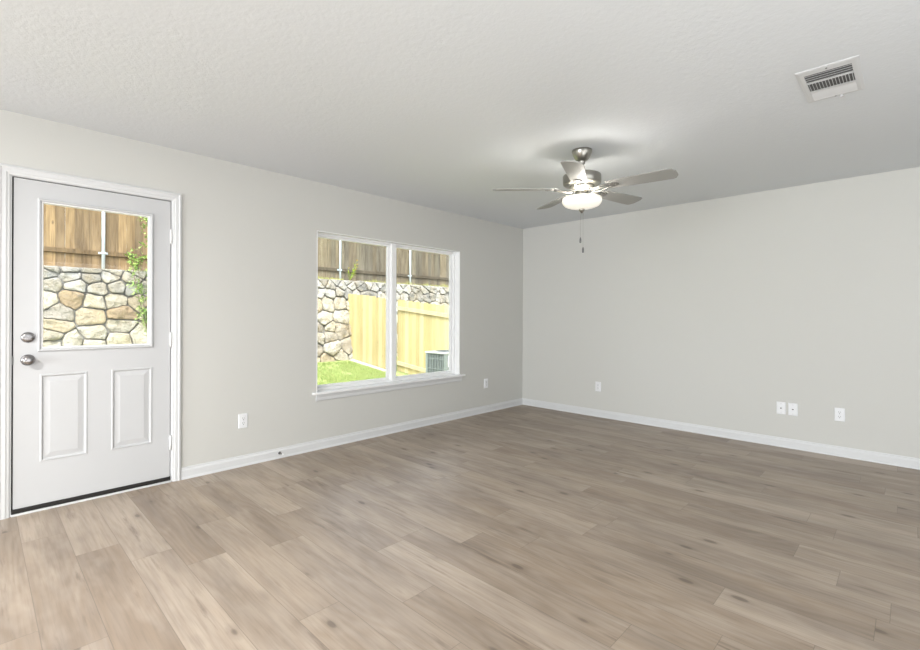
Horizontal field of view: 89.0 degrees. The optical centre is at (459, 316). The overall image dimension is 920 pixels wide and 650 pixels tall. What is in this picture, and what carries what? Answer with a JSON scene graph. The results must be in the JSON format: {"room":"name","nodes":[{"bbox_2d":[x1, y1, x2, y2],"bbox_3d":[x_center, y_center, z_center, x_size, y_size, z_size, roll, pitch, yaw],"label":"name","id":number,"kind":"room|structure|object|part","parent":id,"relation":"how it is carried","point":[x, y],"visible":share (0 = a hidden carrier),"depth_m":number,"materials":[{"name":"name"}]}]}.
{"room":"empty living room","nodes":[
{"label":"empty living room","id":0,"kind":"room"},
{"bbox_2d":[0,109,522,467],"bbox_3d":[-3.317,-0.015,2.296,0.160,2.440,12.209,0,0,44],"label":"wall","id":1,"kind":"structure","parent":0,"point":[249,286],"depth_m":3.96,"materials":[{"name":"grey paint"}]},
{"bbox_2d":[0,163,181,519],"bbox_3d":[-2.443,0.150,3.154,0.225,2.117,0.971,0,0,44],"label":"door","id":2,"kind":"structure","parent":1,"relation":"in","point":[82,423],"depth_m":3.06,"materials":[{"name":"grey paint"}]},
{"bbox_3d":[-2.629,0.267,2.849,0.069,0.068,0.068,0,0,44],"label":"knob","id":3,"kind":"part","parent":2,"relation":"part of","materials":[{"name":"silver metal"}]},
{"bbox_3d":[-2.405,-0.258,3.120,0.013,0.953,0.613,0,0,44],"label":"lite frame","id":4,"kind":"part","parent":2,"relation":"part of","materials":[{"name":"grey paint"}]},
{"bbox_2d":[238,413,247,428],"bbox_3d":[-1.757,0.846,3.791,0.010,0.117,0.073,0,0,44],"label":"wall outlet","id":5,"kind":"object","parent":1,"relation":"attached to","point":[242,418],"visible":1,"depth_m":3.79,"materials":[{"name":"white plastic"}]},
{"bbox_2d":[181,398,522,479],"bbox_3d":[-3.257,1.162,2.234,0.019,0.087,11.889,0,0,44],"label":"baseboard","id":6,"kind":"structure","parent":1,"relation":"attached to","point":[202,469],"depth_m":4.33,"materials":[{"name":"white paint"}]},
{"bbox_2d":[312,230,465,400],"bbox_3d":[-0.686,-0.004,4.983,0.186,1.556,1.986,0,0,44],"label":"window","id":7,"kind":"structure","parent":1,"relation":"in","point":[391,382],"depth_m":4.97,"materials":[{"name":"white plastic"}]},
{"bbox_3d":[-1.060,-0.048,4.673,0.032,1.428,0.873,0,0,44],"label":"sash","id":8,"kind":"part","parent":7,"relation":"part of","materials":[{"name":"glass"}]},
{"bbox_3d":[-0.410,-0.045,5.345,0.032,1.428,0.885,0,0,44],"label":"sash","id":9,"kind":"part","parent":7,"relation":"part of","materials":[{"name":"glass"}]},
{"bbox_2d":[484,379,487,387],"bbox_3d":[0.333,0.851,5.952,0.010,0.117,0.073,0,0,44],"label":"wall outlet","id":10,"kind":"object","parent":1,"relation":"attached to","point":[485,380],"visible":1,"depth_m":5.94,"materials":[{"name":"white plastic"}]},
{"bbox_2d":[0,405,919,649],"bbox_3d":[-0.353,1.276,-0.575,8.421,0.120,12.209,0,0,44],"label":"floor","id":11,"kind":"structure","parent":0,"point":[520,527],"depth_m":2.43,"materials":[{"name":"brown wood"}]},
{"bbox_2d":[0,0,919,228],"bbox_3d":[-0.343,-1.299,-0.575,8.421,0.150,12.209,0,0,44],"label":"ceiling","id":12,"kind":"structure","parent":0,"point":[443,105],"depth_m":2.48,"materials":[{"name":"white paint"}]},
{"bbox_2d":[493,147,677,252],"bbox_3d":[0.933,-0.844,3.423,1.232,0.750,1.253,0,0,44],"label":"ceiling fan","id":13,"kind":"object","parent":12,"relation":"hanging from","point":[577,179],"visible":1,"depth_m":3.35,"materials":[{"name":"silver metal"}]},
{"bbox_3d":[0.477,-0.937,3.450,0.467,0.006,0.140,0,11,2],"label":"blade","id":14,"kind":"part","parent":13,"relation":"part of","materials":[{"name":"grey wood"}]},
{"bbox_3d":[0.780,-0.936,3.837,0.140,0.006,0.467,-11,3,-16],"label":"blade","id":15,"kind":"part","parent":13,"relation":"part of","materials":[{"name":"grey wood"}]},
{"bbox_3d":[0.752,-0.936,3.042,0.140,0.006,0.467,12,4,20],"label":"blade","id":16,"kind":"part","parent":13,"relation":"part of","materials":[{"name":"grey wood"}]},
{"bbox_3d":[0.895,-0.829,3.435,0.283,0.081,0.283,0,0,44],"label":"lamp shade","id":17,"kind":"part","parent":13,"relation":"part of","materials":[{"name":"white glass"}]},
{"bbox_3d":[1.242,-0.934,3.669,0.467,0.006,0.140,0,-11,-34],"label":"blade","id":18,"kind":"part","parent":13,"relation":"part of","materials":[{"name":"grey wood"}]},
{"bbox_3d":[1.225,-0.934,3.177,0.467,0.006,0.140,0,-11,38],"label":"blade","id":19,"kind":"part","parent":13,"relation":"part of","materials":[{"name":"grey wood"}]},
{"bbox_2d":[795,55,865,102],"bbox_3d":[1.918,-1.205,2.416,0.245,0.022,0.436,0,0,44],"label":"ceiling vent","id":20,"kind":"object","parent":12,"relation":"in","point":[845,76],"visible":1,"depth_m":2.40,"materials":[{"name":"white metal"}]},
{"bbox_2d":[522,167,919,457],"bbox_3d":[3.840,0.011,3.755,8.101,2.440,0.160,0,0,44],"label":"wall","id":21,"kind":"structure","parent":0,"point":[718,312],"depth_m":4.62,"materials":[{"name":"grey paint"}]},
{"bbox_2d":[595,382,600,391],"bbox_3d":[1.687,0.857,5.716,0.073,0.117,0.010,0,0,44],"label":"wall outlet","id":22,"kind":"object","parent":21,"relation":"attached to","point":[597,384],"visible":1,"depth_m":5.71,"materials":[{"name":"white plastic"}]},
{"bbox_2d":[522,398,919,469],"bbox_3d":[3.773,1.188,3.691,8.101,0.087,0.019,0,0,44],"label":"baseboard","id":23,"kind":"structure","parent":21,"relation":"attached to","point":[871,456],"depth_m":4.60,"materials":[{"name":"white paint"}]},
{"bbox_2d":[776,401,785,414],"bbox_3d":[3.029,0.864,4.414,0.073,0.117,0.016,0,0,44],"label":"cable wall plate","id":24,"kind":"object","parent":21,"relation":"attached to","point":[781,406],"visible":1,"depth_m":4.41,"materials":[{"name":"white plastic"}]},
{"bbox_2d":[788,403,797,415],"bbox_3d":[3.097,0.865,4.352,0.073,0.117,0.010,0,0,44],"label":"wall plate","id":25,"kind":"object","parent":21,"relation":"attached to","point":[792,407],"visible":1,"depth_m":4.35,"materials":[{"name":"white plastic"}]},
{"bbox_2d":[834,407,844,421],"bbox_3d":[3.341,0.864,4.117,0.073,0.117,0.010,0,0,44],"label":"wall outlet","id":26,"kind":"object","parent":21,"relation":"attached to","point":[839,413],"visible":1,"depth_m":4.11,"materials":[{"name":"white plastic"}]},
{"label":"outside","id":27,"kind":"structure","parent":0,"visible":0},
{"bbox_2d":[317,360,410,384],"bbox_3d":[-2.717,1.401,8.187,7.139,0.533,20.000,0,0,44],"label":"ground","id":28,"kind":"structure","parent":27,"point":[399,373],"depth_m":11.38,"materials":[{"name":"plant"}]},
{"bbox_2d":[125,217,147,335],"bbox_3d":[-5.632,-0.408,8.792,0.847,3.302,1.114,0,0,44],"label":"leafy shrub","id":29,"kind":"object","parent":28,"relation":"on","point":[143,313],"visible":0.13,"depth_m":8.62,"materials":[{"name":"green plant"}]},
{"bbox_2d":[43,265,448,361],"bbox_3d":[-3.907,0.429,11.825,0.645,2.899,17.572,0,0,44],"label":"stone wall","id":30,"kind":"structure","parent":28,"relation":"on","point":[82,306],"depth_m":9.09,"materials":[{"name":"stone"}]},
{"bbox_2d":[348,294,385,368],"bbox_3d":[-2.394,0.347,12.227,1.840,1.936,0.060,0,0,44],"label":"fence panel","id":31,"kind":"object","parent":28,"relation":"on","point":[367,317],"visible":0.87,"depth_m":12.18,"materials":[{"name":"yellow wood"}]},
{"bbox_2d":[349,359,385,371],"bbox_3d":[-2.367,1.348,12.015,1.500,0.391,0.150,0,0,44],"label":"edging","id":32,"kind":"object","parent":28,"relation":"on","point":[354,360],"visible":0.29,"depth_m":12.02,"materials":[{"name":"grey"}]},
{"bbox_2d":[396,299,448,374],"bbox_3d":[0.186,0.885,9.876,4.959,2.602,0.116,0,0,44],"label":"fence","id":33,"kind":"object","parent":28,"relation":"on","point":[422,327],"visible":0.29,"depth_m":11.05,"materials":[{"name":"yellow wood"}]},
{"bbox_3d":[-1.595,0.657,11.559,0.058,2.000,0.058,0,0,44],"label":"post","id":34,"kind":"part","parent":33,"relation":"part of","materials":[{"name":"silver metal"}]},
{"bbox_3d":[0.211,1.411,9.876,4.920,0.614,0.039,0,0,44],"label":"rail","id":35,"kind":"part","parent":33,"relation":"part of","materials":[{"name":"yellow wood"}]},
{"bbox_3d":[0.216,0.056,9.876,4.920,0.614,0.039,0,0,44],"label":"rail","id":36,"kind":"part","parent":33,"relation":"part of","materials":[{"name":"yellow wood"}]},
{"bbox_2d":[425,350,448,372],"bbox_3d":[-0.286,1.186,9.634,0.720,0.964,0.720,0,0,44],"label":"air conditioner","id":37,"kind":"object","parent":28,"relation":"on","point":[438,360],"visible":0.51,"depth_m":9.42,"materials":[{"name":"grey metal"}]},
{"bbox_2d":[427,353,443,372],"bbox_3d":[-0.487,1.127,9.426,0.500,0.762,0.020,0,0,44],"label":"grille","id":38,"kind":"object","parent":37,"relation":"attached to","point":[435,361],"depth_m":9.44,"materials":[{"name":"grey metal"}]},
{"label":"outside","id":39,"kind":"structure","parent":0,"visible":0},
{"bbox_3d":[-6.345,-0.806,13.790,5.600,0.400,19.000,0,0,44],"label":"ground","id":40,"kind":"structure","parent":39,"visible":0},
{"bbox_2d":[43,204,147,271],"bbox_3d":[-7.512,-1.605,8.807,0.126,2.360,6.210,0,0,44],"label":"fence","id":41,"kind":"object","parent":40,"relation":"on","point":[73,237],"visible":0.19,"depth_m":9.17,"materials":[{"name":"brown wood"}]},
{"bbox_3d":[-7.533,-1.255,8.819,0.038,0.084,6.200,0,0,44],"label":"rail","id":42,"kind":"part","parent":41,"relation":"part of","materials":[{"name":"brown wood"}]},
{"bbox_3d":[-7.048,-1.603,9.246,0.058,2.360,0.058,0,0,44],"label":"post","id":43,"kind":"part","parent":41,"relation":"part of","materials":[{"name":"silver metal"}]},
{"bbox_2d":[348,264,357,279],"bbox_3d":[-3.017,-1.298,13.191,0.168,0.624,0.414,0,0,44],"label":"wildflower","id":44,"kind":"object","parent":40,"relation":"on","point":[357,264],"visible":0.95,"depth_m":13.21,"materials":[{"name":"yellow plant"}]},
{"bbox_2d":[318,238,448,286],"bbox_3d":[-2.296,-1.650,14.201,0.126,2.360,8.785,0,0,44],"label":"fence","id":45,"kind":"object","parent":40,"relation":"on","point":[335,257],"visible":0.2,"depth_m":13.99,"materials":[{"name":"brown wood"}]},
{"bbox_3d":[-3.347,-1.653,13.073,0.058,2.360,0.058,0,0,44],"label":"post","id":46,"kind":"part","parent":45,"relation":"part of","materials":[{"name":"silver metal"}]},
{"bbox_3d":[-2.314,-1.300,14.216,0.038,0.084,8.785,0,0,44],"label":"rail","id":47,"kind":"part","parent":45,"relation":"part of","materials":[{"name":"brown wood"}]},
{"bbox_3d":[-1.585,-1.647,14.895,0.058,2.360,0.058,0,0,44],"label":"post","id":48,"kind":"part","parent":45,"relation":"part of","materials":[{"name":"silver metal"}]},
{"bbox_2d":[318,277,448,286],"bbox_3d":[-2.189,-1.110,14.081,0.161,0.248,6.858,0,0,44],"label":"fringe","id":49,"kind":"object","parent":40,"relation":"on","point":[407,282],"visible":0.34,"depth_m":13.99,"materials":[{"name":"green plant"}]}
]}

